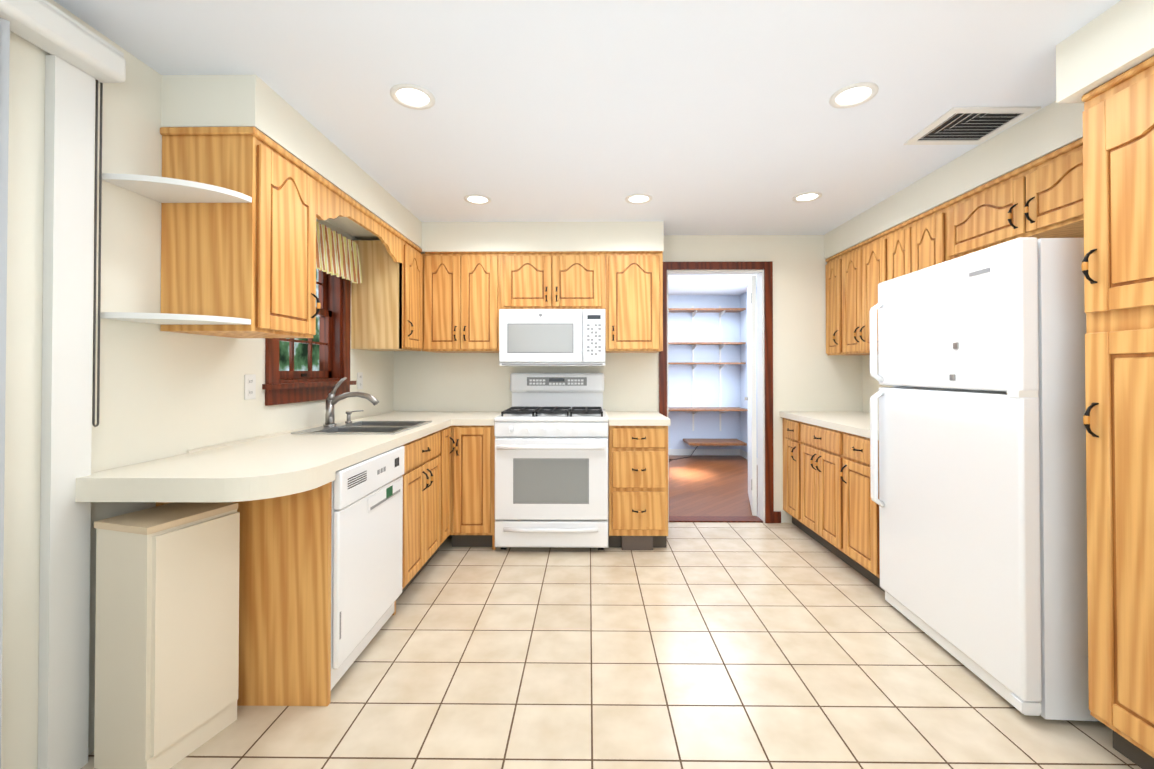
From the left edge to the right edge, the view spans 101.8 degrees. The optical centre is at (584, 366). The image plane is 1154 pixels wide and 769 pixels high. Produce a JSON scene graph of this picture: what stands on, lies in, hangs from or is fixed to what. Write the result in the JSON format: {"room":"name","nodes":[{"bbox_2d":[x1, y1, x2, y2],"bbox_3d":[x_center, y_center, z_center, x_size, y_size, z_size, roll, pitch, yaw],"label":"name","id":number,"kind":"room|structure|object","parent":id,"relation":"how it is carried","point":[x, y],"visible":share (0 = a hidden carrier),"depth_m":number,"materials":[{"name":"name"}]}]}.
{"room":"kitchen","nodes":[
{"label":"kitchen","id":0,"kind":"room"},
{"bbox_2d":[1,0,393,768],"bbox_3d":[-1.642,0.070,1.072,0.140,2.310,5.452,0,-1,1],"label":"wall","id":1,"kind":"structure","parent":0,"point":[167,394],"depth_m":1.56,"materials":[{"name":"beige paint"}]},
{"bbox_2d":[0,18,9,768],"bbox_3d":[-1.527,0.144,1.004,0.041,2.100,0.430,0,-1,1],"label":"vertical blind","id":2,"kind":"object","parent":1,"relation":"attached to","point":[4,72],"visible":1,"depth_m":1.22,"materials":[{"name":"grey"}]},
{"bbox_2d":[0,0,125,82],"bbox_3d":[-1.523,-0.963,0.935,0.098,0.102,1.160,0,-1,1],"label":"headrail valance","id":3,"kind":"object","parent":1,"relation":"attached to","point":[47,27],"visible":0.98,"depth_m":1.34,"materials":[{"name":"white plastic"}]},
{"bbox_2d":[92,80,102,426],"bbox_3d":[-1.543,-0.357,1.486,0.006,1.098,0.020,0,-1,1],"label":"chain","id":4,"kind":"object","parent":3,"relation":"hanging from","point":[95,256],"visible":0.9,"depth_m":1.49,"materials":[{"name":"grey"}]},
{"bbox_2d":[38,55,94,768],"bbox_3d":[-1.553,0.161,1.409,0.029,2.134,0.110,0,-1,1],"label":"door frame","id":5,"kind":"structure","parent":1,"relation":"attached to","point":[65,535],"depth_m":1.39,"materials":[{"name":"white wood"}]},
{"bbox_2d":[160,127,323,337],"bbox_3d":[-1.382,-0.505,1.925,0.359,0.750,0.388,0,-1,1],"label":"upper cabinet","id":6,"kind":"object","parent":1,"relation":"attached to","point":[254,261],"depth_m":1.73,"materials":[{"name":"brown wood"}]},
{"bbox_2d":[244,374,255,399],"bbox_3d":[-1.557,0.095,2.185,0.007,0.116,0.070,0,-1,1],"label":"outlet","id":7,"kind":"object","parent":1,"relation":"attached to","point":[249,386],"visible":1,"depth_m":2.18,"materials":[{"name":"white plastic"}]},
{"bbox_2d":[262,269,355,405],"bbox_3d":[-1.596,-0.310,2.685,0.180,1.010,0.820,0,-1,1],"label":"window","id":8,"kind":"structure","parent":1,"relation":"in","point":[333,315],"depth_m":2.94,"materials":[{"name":"brown wood"}]},
{"bbox_2d":[316,221,361,283],"bbox_3d":[-1.494,-0.685,2.687,0.071,0.283,0.810,0,-1,1],"label":"curtain valance","id":9,"kind":"object","parent":8,"relation":"attached to","point":[337,255],"visible":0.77,"depth_m":2.80,"materials":[{"name":"fabric"}]},
{"bbox_2d":[357,372,362,388],"bbox_3d":[-1.546,0.099,3.235,0.007,0.116,0.070,0,-1,1],"label":"outlet","id":10,"kind":"object","parent":1,"relation":"attached to","point":[359,380],"visible":1,"depth_m":3.23,"materials":[{"name":"white plastic"}]},
{"bbox_2d":[351,235,422,350],"bbox_3d":[-1.368,-0.491,3.299,0.359,0.750,0.360,0,-1,1],"label":"upper cabinet","id":11,"kind":"object","parent":1,"relation":"attached to","point":[387,306],"depth_m":3.12,"materials":[{"name":"brown wood"}]},
{"bbox_2d":[54,0,1120,294],"bbox_3d":[0.332,-1.110,2.688,4.376,0.080,8.700,0,-1,1],"label":"ceiling","id":12,"kind":"structure","parent":0,"point":[706,116],"depth_m":1.81,"materials":[{"name":"white paint"}]},
{"bbox_2d":[390,83,434,109],"bbox_3d":[-0.683,-1.075,1.871,0.170,0.006,0.170,0,-1,1],"label":"recessed light","id":13,"kind":"object","parent":12,"relation":"in","point":[413,96],"visible":1,"depth_m":1.87,"materials":[{"name":"white glass"}]},
{"bbox_2d":[464,194,490,204],"bbox_3d":[-0.679,-1.064,2.988,0.170,0.006,0.170,0,-1,1],"label":"recessed light","id":14,"kind":"object","parent":12,"relation":"in","point":[478,199],"visible":1,"depth_m":2.99,"materials":[{"name":"white"}]},
{"bbox_2d":[625,193,651,203],"bbox_3d":[0.346,-1.064,2.977,0.170,0.006,0.170,0,-1,1],"label":"recessed light","id":15,"kind":"object","parent":12,"relation":"in","point":[639,198],"visible":1,"depth_m":2.98,"materials":[{"name":"white glass"}]},
{"bbox_2d":[161,0,1153,258],"bbox_3d":[0.317,-0.977,1.163,3.776,0.215,5.252,0,-1,1],"label":"soffit","id":16,"kind":"structure","parent":12,"relation":"attached to","point":[1115,40],"depth_m":2.12,"materials":[{"name":"beige paint"}]},
{"bbox_2d":[792,192,821,201],"bbox_3d":[1.400,-1.064,2.946,0.170,0.006,0.170,0,-1,1],"label":"recessed light","id":17,"kind":"object","parent":12,"relation":"in","point":[807,197],"visible":1,"depth_m":2.94,"materials":[{"name":"white glass"}]},
{"bbox_2d":[829,82,878,108],"bbox_3d":[1.069,-1.075,1.862,0.170,0.006,0.170,0,-1,1],"label":"recessed light","id":18,"kind":"object","parent":12,"relation":"in","point":[853,95],"visible":1,"depth_m":1.86,"materials":[{"name":"white"}]},
{"bbox_2d":[903,106,1040,144],"bbox_3d":[1.714,-1.074,2.098,0.360,0.014,0.310,0,-1,1],"label":"ceiling vent","id":19,"kind":"object","parent":12,"relation":"in","point":[966,125],"visible":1,"depth_m":2.08,"materials":[{"name":"white metal"}]},
{"bbox_2d":[81,522,1141,768],"bbox_3d":[0.316,1.264,1.071,4.376,0.080,5.512,0,-1,1],"label":"floor","id":20,"kind":"structure","parent":0,"point":[733,646],"depth_m":1.83,"materials":[{"name":"beige tile"}]},
{"bbox_2d":[94,502,239,768],"bbox_3d":[-1.353,0.853,1.535,0.240,0.752,0.274,0,-1,16],"label":"cabinet","id":21,"kind":"object","parent":20,"relation":"on","point":[167,642],"visible":0.98,"depth_m":1.43,"materials":[{"name":"beige wood"}]},
{"bbox_2d":[147,450,402,705],"bbox_3d":[-1.243,0.810,2.030,0.634,0.848,0.650,0,-1,1],"label":"base cabinet","id":22,"kind":"object","parent":20,"relation":"on","point":[277,487],"depth_m":1.70,"materials":[{"name":"laminate"}]},
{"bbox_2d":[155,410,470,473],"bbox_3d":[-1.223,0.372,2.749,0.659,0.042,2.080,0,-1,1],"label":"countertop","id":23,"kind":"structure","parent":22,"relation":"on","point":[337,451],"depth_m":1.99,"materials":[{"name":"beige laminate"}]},
{"bbox_2d":[323,377,378,426],"bbox_3d":[-1.328,0.200,2.757,0.314,0.281,0.228,0,-1,1],"label":"sink faucet","id":24,"kind":"object","parent":23,"relation":"on","point":[332,400],"visible":1,"depth_m":2.66,"materials":[{"name":"silver metal"}]},
{"bbox_2d":[291,421,431,433],"bbox_3d":[-1.231,0.433,2.679,0.532,0.184,0.570,0,-1,1],"label":"sink basin","id":25,"kind":"object","parent":23,"relation":"in","point":[374,427],"visible":0.25,"depth_m":2.66,"materials":[{"name":"silver metal"}]},
{"bbox_2d":[331,446,403,689],"bbox_3d":[-1.198,0.811,2.031,0.609,0.845,0.606,0,-1,1],"label":"dishwasher","id":26,"kind":"object","parent":20,"relation":"on","point":[366,539],"visible":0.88,"depth_m":1.93,"materials":[{"name":"white metal"}]},
{"bbox_2d":[443,422,496,549],"bbox_3d":[-0.756,0.823,3.440,0.311,0.848,0.680,0,-1,1],"label":"base cabinet","id":27,"kind":"object","parent":20,"relation":"on","point":[468,447],"depth_m":3.15,"materials":[{"name":"laminate"}]},
{"bbox_2d":[451,411,501,421],"bbox_3d":[-0.743,0.379,3.467,0.286,0.042,0.635,0,-1,1],"label":"countertop","id":28,"kind":"structure","parent":27,"relation":"on","point":[475,416],"depth_m":3.34,"materials":[{"name":"beige laminate"}]},
{"bbox_2d":[494,373,608,549],"bbox_3d":[-0.216,0.647,3.408,0.766,1.200,0.733,0,-1,1],"label":"range","id":29,"kind":"object","parent":20,"relation":"on","point":[551,457],"visible":1,"depth_m":3.11,"materials":[{"name":"white metal"}]},
{"bbox_2d":[606,411,670,549],"bbox_3d":[0.375,0.802,3.435,0.412,0.890,0.668,0,-1,1],"label":"base cabinet","id":30,"kind":"object","parent":20,"relation":"on","point":[637,480],"visible":0.98,"depth_m":3.14,"materials":[{"name":"honey oak"},{"name":"laminate"}]},
{"bbox_2d":[780,415,791,515],"bbox_3d":[1.897,0.825,3.548,0.660,0.848,0.410,0,-1,1],"label":"base cabinet","id":31,"kind":"object","parent":20,"relation":"on","point":[787,423],"depth_m":3.62,"materials":[{"name":"laminate"}]},
{"bbox_2d":[792,419,835,554],"bbox_3d":[1.893,0.821,3.161,0.660,0.848,0.635,0,-1,1],"label":"base cabinet","id":32,"kind":"object","parent":20,"relation":"on","point":[829,504],"depth_m":3.20,"materials":[{"name":"laminate"}]},
{"bbox_2d":[836,427,884,591],"bbox_3d":[1.888,0.816,2.658,0.660,0.848,0.370,0,-1,1],"label":"base cabinet","id":33,"kind":"object","parent":20,"relation":"on","point":[857,516],"depth_m":2.70,"materials":[{"name":"laminate"}]},
{"bbox_2d":[780,411,878,438],"bbox_3d":[1.892,0.375,3.118,0.662,0.042,1.280,0,-1,1],"label":"countertop","id":34,"kind":"structure","parent":33,"relation":"on","point":[846,420],"depth_m":3.20,"materials":[{"name":"beige laminate"}]},
{"bbox_2d":[870,237,1099,721],"bbox_3d":[1.845,0.394,2.031,0.714,1.680,0.888,0,-1,1],"label":"refrigerator","id":35,"kind":"object","parent":20,"relation":"on","point":[981,501],"visible":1,"depth_m":1.74,"materials":[{"name":"white metal"}]},
{"bbox_2d":[1081,56,1153,768],"bbox_3d":[1.888,0.169,1.144,0.630,2.113,0.750,0,-1,1],"label":"pantry cabinet","id":36,"kind":"object","parent":20,"relation":"on","point":[1117,266],"visible":1,"depth_m":1.41,"materials":[{"name":"brown wood"}]},
{"bbox_2d":[393,235,862,522],"bbox_3d":[0.344,0.096,3.838,4.376,2.310,0.120,0,-1,1],"label":"wall","id":37,"kind":"structure","parent":0,"point":[809,374],"depth_m":3.78,"materials":[{"name":"beige paint"}]},
{"bbox_2d":[422,252,501,352],"bbox_3d":[-0.912,-0.487,3.625,0.580,0.750,0.339,0,-1,1],"label":"upper cabinet","id":38,"kind":"object","parent":37,"relation":"attached to","point":[467,296],"depth_m":3.46,"materials":[{"name":"brown wood"}]},
{"bbox_2d":[502,251,605,310],"bbox_3d":[-0.230,-0.644,3.619,0.780,0.437,0.339,0,-1,1],"label":"upper cabinet","id":39,"kind":"object","parent":37,"relation":"attached to","point":[575,279],"depth_m":3.45,"materials":[{"name":"brown wood"}]},
{"bbox_2d":[499,309,604,365],"bbox_3d":[-0.229,-0.208,3.568,0.768,0.410,0.430,0,-1,1],"label":"microwave","id":40,"kind":"object","parent":39,"relation":"attached to","point":[551,337],"visible":1,"depth_m":3.37,"materials":[{"name":"white plastic"},{"name":"grey plastic"},{"name":"glass"}]},
{"bbox_2d":[605,251,662,352],"bbox_3d":[0.372,-0.487,3.611,0.420,0.750,0.339,0,-1,1],"label":"upper cabinet","id":41,"kind":"object","parent":37,"relation":"attached to","point":[634,279],"depth_m":3.44,"materials":[{"name":"brown wood"}]},
{"bbox_2d":[659,261,780,522],"bbox_3d":[1.087,0.205,3.820,0.970,2.092,0.138,0,-1,1],"label":"door frame","id":42,"kind":"structure","parent":37,"relation":"attached to","point":[763,272],"depth_m":3.76,"materials":[{"name":"brown wood"}]},
{"bbox_2d":[745,275,756,515],"bbox_3d":[1.511,0.242,4.279,0.065,2.003,0.770,0,-1,17],"label":"door leaf","id":43,"kind":"structure","parent":37,"relation":"in","point":[751,390],"depth_m":3.92,"materials":[{"name":"white wood"}]},
{"bbox_2d":[668,295,739,454],"bbox_3d":[1.177,0.125,6.832,2.070,2.310,0.132,0,-1,1],"label":"wall","id":44,"kind":"structure","parent":0,"point":[734,424],"depth_m":6.77,"materials":[{"name":"white paint"}]},
{"bbox_2d":[668,306,747,446],"bbox_3d":[1.285,0.143,6.550,1.890,2.030,0.448,0,-1,1],"label":"pantry shelving","id":45,"kind":"object","parent":44,"relation":"attached to","point":[711,442],"visible":0.62,"depth_m":6.53,"materials":[{"name":"brown wood"}]},
{"bbox_2d":[669,455,757,515],"bbox_3d":[1.253,1.307,5.411,2.450,0.080,3.188,0,-1,1],"label":"floor","id":46,"kind":"structure","parent":0,"point":[708,485],"depth_m":4.93,"materials":[{"name":"brown wood"}]},
{"bbox_2d":[756,287,757,464],"bbox_3d":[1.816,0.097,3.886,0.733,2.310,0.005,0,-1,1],"label":"wall","id":47,"kind":"structure","parent":0,"point":[756,287],"depth_m":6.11,"materials":[{"name":"white paint"}]},
{"bbox_2d":[740,292,892,459],"bbox_3d":[2.278,0.084,2.596,0.162,2.310,8.580,0,-1,1],"label":"wall","id":48,"kind":"structure","parent":0,"point":[871,386],"depth_m":6.54,"materials":[{"name":"white paint"}]},
{"bbox_2d":[825,256,832,354],"bbox_3d":[2.078,-0.478,3.611,0.299,0.774,0.305,0,-1,1],"label":"upper cabinet","id":49,"kind":"object","parent":48,"relation":"attached to","point":[829,266],"depth_m":3.70,"materials":[{"name":"brown wood"}]},
{"bbox_2d":[833,235,876,354],"bbox_3d":[2.074,-0.481,3.254,0.299,0.774,0.670,0,-1,1],"label":"upper cabinet","id":50,"kind":"object","parent":48,"relation":"attached to","point":[855,267],"depth_m":3.34,"materials":[{"name":"brown wood"}]},
{"bbox_2d":[877,203,944,353],"bbox_3d":[2.069,-0.486,2.769,0.299,0.774,0.560,0,-1,1],"label":"upper cabinet","id":51,"kind":"object","parent":48,"relation":"attached to","point":[917,243],"depth_m":2.75,"materials":[{"name":"brown wood"}]},
{"bbox_2d":[945,175,1004,261],"bbox_3d":[2.064,-0.721,2.236,0.299,0.314,0.510,0,-1,1],"label":"upper cabinet","id":52,"kind":"object","parent":48,"relation":"attached to","point":[974,219],"depth_m":2.30,"materials":[{"name":"brown wood"}]},
{"bbox_2d":[1005,138,1083,241],"bbox_3d":[2.060,-0.725,1.834,0.299,0.314,0.515,0,-1,1],"label":"upper cabinet","id":53,"kind":"object","parent":48,"relation":"attached to","point":[1041,197],"depth_m":1.95,"materials":[{"name":"brown wood"}]},
{"label":"outside","id":54,"kind":"structure","parent":0,"visible":0},
{"bbox_2d":[279,269,318,370],"bbox_3d":[-1.751,-0.335,2.686,0.010,1.410,1.230,0,-1,1],"label":"trees","id":55,"kind":"object","parent":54,"point":[300,356],"depth_m":2.89,"materials":[{"name":"green plant"}]}
]}

